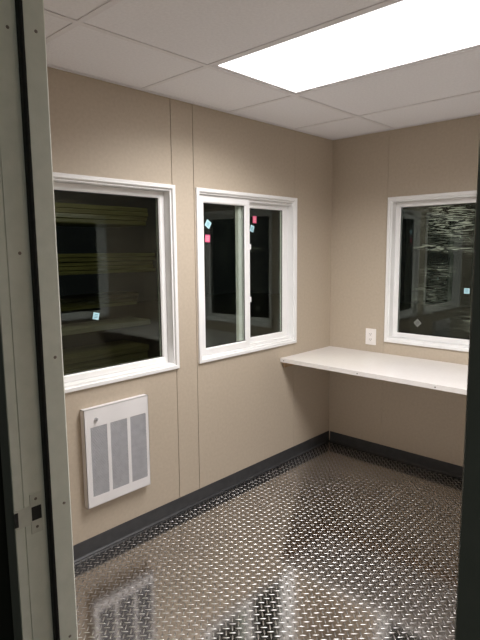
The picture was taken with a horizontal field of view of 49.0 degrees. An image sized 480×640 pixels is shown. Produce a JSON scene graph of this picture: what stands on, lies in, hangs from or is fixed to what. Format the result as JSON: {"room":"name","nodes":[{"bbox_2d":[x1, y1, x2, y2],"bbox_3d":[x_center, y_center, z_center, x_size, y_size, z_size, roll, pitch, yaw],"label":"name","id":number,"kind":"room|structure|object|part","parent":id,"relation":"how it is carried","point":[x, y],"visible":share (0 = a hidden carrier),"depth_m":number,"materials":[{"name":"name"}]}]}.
{"room":"guard booth","nodes":[
{"label":"guard booth","id":0,"kind":"room"},
{"bbox_2d":[0,450,13,639],"bbox_3d":[-0.459,0.172,1.159,2.180,2.312,0.110,7,10,43],"label":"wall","id":1,"kind":"structure","parent":0,"point":[6,619],"depth_m":1.23,"materials":[{"name":"black plastic"}]},
{"bbox_2d":[0,0,479,639],"bbox_3d":[-0.105,0.313,0.842,1.025,2.106,0.128,7,10,43],"label":"door frame","id":2,"kind":"structure","parent":1,"relation":"in","point":[33,427],"depth_m":1.11,"materials":[{"name":"grey paint"}]},
{"bbox_3d":[-0.466,0.429,1.156,0.008,0.092,0.064,7,10,43],"label":"strike plate","id":3,"kind":"part","parent":2,"relation":"part of","materials":[{"name":"metal"}]},
{"bbox_2d":[47,67,332,545],"bbox_3d":[-0.309,-0.072,2.974,0.110,2.312,2.985,7,10,43],"label":"wall","id":4,"kind":"structure","parent":0,"point":[209,422],"depth_m":2.97,"materials":[{"name":"beige paint"}]},
{"bbox_2d":[80,394,150,508],"bbox_3d":[-0.608,0.646,2.626,0.046,0.486,0.368,7,10,43],"label":"wall heater","id":5,"kind":"object","parent":4,"relation":"attached to","point":[115,434],"visible":1,"depth_m":2.60,"materials":[{"name":"white metal"}]},
{"bbox_2d":[90,424,109,496],"bbox_3d":[-0.678,0.677,2.546,0.007,0.348,0.090,7,10,43],"label":"grille","id":6,"kind":"object","parent":5,"relation":"attached to","point":[99,433],"depth_m":2.54,"materials":[{"name":"grey metal"}]},
{"bbox_2d":[110,418,128,488],"bbox_3d":[-0.601,0.666,2.627,0.007,0.348,0.097,7,10,43],"label":"grille","id":7,"kind":"object","parent":5,"relation":"attached to","point":[119,427],"depth_m":2.62,"materials":[{"name":"grey metal"}]},
{"bbox_2d":[130,413,147,481],"bbox_3d":[-0.522,0.654,2.711,0.007,0.348,0.096,7,10,43],"label":"grille","id":8,"kind":"object","parent":5,"relation":"attached to","point":[138,421],"depth_m":2.71,"materials":[{"name":"grey metal"}]},
{"bbox_2d":[53,172,179,392],"bbox_3d":[-0.691,-0.180,2.542,0.126,0.983,0.910,7,10,43],"label":"window","id":9,"kind":"structure","parent":4,"relation":"in","point":[164,195],"depth_m":2.77,"materials":[{"name":"white plastic"}]},
{"bbox_2d":[92,312,99,319],"bbox_3d":[-0.702,-0.019,2.565,0.001,0.041,0.041,7,10,43],"label":"sticker","id":10,"kind":"object","parent":9,"relation":"attached to","point":[95,315],"visible":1,"depth_m":2.56,"materials":[{"name":"blue paper"}]},
{"bbox_2d":[73,431,329,562],"bbox_3d":[-0.254,1.038,3.080,0.012,0.082,2.763,7,10,43],"label":"baseboard","id":11,"kind":"structure","parent":4,"relation":"attached to","point":[101,541],"depth_m":3.02,"materials":[{"name":"grey rubber"}]},
{"bbox_2d":[195,187,296,363],"bbox_3d":[0.034,-0.288,3.307,0.126,0.983,0.910,7,10,43],"label":"window","id":12,"kind":"structure","parent":4,"relation":"in","point":[243,202],"depth_m":3.28,"materials":[{"name":"white plastic"}]},
{"bbox_2d":[205,234,209,241],"bbox_3d":[-0.186,-0.466,3.010,0.001,0.045,0.041,7,10,43],"label":"sticker","id":13,"kind":"object","parent":12,"relation":"attached to","point":[207,237],"visible":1,"depth_m":3.01,"materials":[{"name":"pink paper"}]},
{"bbox_2d":[205,219,210,228],"bbox_3d":[-0.182,-0.547,3.004,0.001,0.055,0.055,7,10,43],"label":"sticker","id":14,"kind":"object","parent":12,"relation":"attached to","point":[208,223],"visible":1,"depth_m":3.00,"materials":[{"name":"blue paper"}]},
{"bbox_3d":[-0.091,-0.265,3.138,0.024,0.919,0.427,7,10,43],"label":"sliding sash","id":15,"kind":"part","parent":12,"relation":"part of","materials":[{"name":"white plastic"}]},
{"bbox_3d":[0.150,-0.307,3.443,0.026,0.919,0.487,7,10,43],"label":"fixed sash","id":16,"kind":"part","parent":12,"relation":"part of","materials":[{"name":"white plastic"}]},
{"bbox_2d":[44,0,479,139],"bbox_3d":[0.516,-1.078,2.049,2.180,0.036,2.765,7,10,43],"label":"ceiling","id":17,"kind":"structure","parent":0,"point":[171,49],"depth_m":2.21,"materials":[{"name":"tile"}]},
{"bbox_2d":[214,0,479,93],"bbox_3d":[0.514,-1.110,2.047,1.199,0.090,0.590,7,10,43],"label":"ceiling light","id":18,"kind":"object","parent":17,"relation":"attached to","point":[400,33],"visible":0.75,"depth_m":2.05,"materials":[{"name":"plastic"}]},
{"bbox_2d":[74,442,461,639],"bbox_3d":[0.536,1.179,2.350,2.400,0.022,2.985,7,10,43],"label":"floor","id":19,"kind":"structure","parent":0,"point":[332,541],"depth_m":2.50,"materials":[{"name":"metal"}]},
{"bbox_2d":[329,115,479,466],"bbox_3d":[1.550,-0.118,3.196,2.290,2.312,0.110,7,10,43],"label":"wall","id":20,"kind":"structure","parent":0,"point":[437,157],"depth_m":3.64,"materials":[{"name":"beige paint"}]},
{"bbox_2d":[365,328,375,344],"bbox_3d":[0.928,0.118,3.738,0.081,0.115,0.008,7,10,43],"label":"electrical outlet","id":21,"kind":"object","parent":20,"relation":"attached to","point":[370,333],"visible":1,"depth_m":3.73,"materials":[{"name":"beige plastic"}]},
{"bbox_2d":[280,346,467,394],"bbox_3d":[1.270,0.351,3.036,2.178,0.067,0.599,7,10,43],"label":"countertop","id":22,"kind":"structure","parent":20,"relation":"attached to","point":[432,374],"depth_m":3.27,"materials":[{"name":"white laminate"}]},
{"bbox_2d":[329,431,462,478],"bbox_3d":[1.482,0.989,3.332,2.165,0.082,0.012,7,10,43],"label":"baseboard","id":23,"kind":"structure","parent":20,"relation":"attached to","point":[442,467],"depth_m":3.68,"materials":[{"name":"grey rubber"}]},
{"bbox_2d":[384,190,476,351],"bbox_3d":[1.370,-0.303,3.333,0.910,0.983,0.126,7,10,43],"label":"window","id":24,"kind":"structure","parent":20,"relation":"in","point":[396,205],"depth_m":3.56,"materials":[{"name":"white plastic"}]},
{"bbox_2d":[414,319,420,326],"bbox_3d":[1.199,0.020,3.555,0.057,0.057,0.001,7,10,43],"label":"sticker","id":25,"kind":"object","parent":24,"relation":"attached to","point":[417,322],"visible":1,"depth_m":3.55,"materials":[{"name":"grey paper"}]},
{"bbox_2d":[422,204,475,250],"bbox_3d":[1.411,-0.302,3.323,0.685,0.837,0.009,7,10,43],"label":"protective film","id":26,"kind":"object","parent":24,"relation":"attached to","point":[459,208],"visible":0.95,"depth_m":3.34,"materials":[{"name":"grey plastic"}]},
{"bbox_2d":[464,288,469,293],"bbox_3d":[1.426,-0.182,3.310,0.034,0.034,0.001,7,10,43],"label":"sticker","id":27,"kind":"object","parent":24,"relation":"attached to","point":[466,290],"visible":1,"depth_m":3.31,"materials":[{"name":"blue paper"}]},
{"label":"outside","id":28,"kind":"structure","parent":0,"visible":0},
{"bbox_2d":[60,293,470,358],"bbox_3d":[0.692,1.393,4.148,28.000,0.080,28.000,7,10,43],"label":"ground","id":29,"kind":"structure","parent":28,"point":[220,309],"depth_m":14.17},
{"bbox_2d":[54,202,155,374],"bbox_3d":[-2.582,0.006,5.387,0.711,2.396,3.981,7,10,43],"label":"stack","id":30,"kind":"object","parent":29,"relation":"on","point":[88,357],"visible":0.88,"depth_m":6.11,"materials":[{"name":"brown wood"}]}
]}

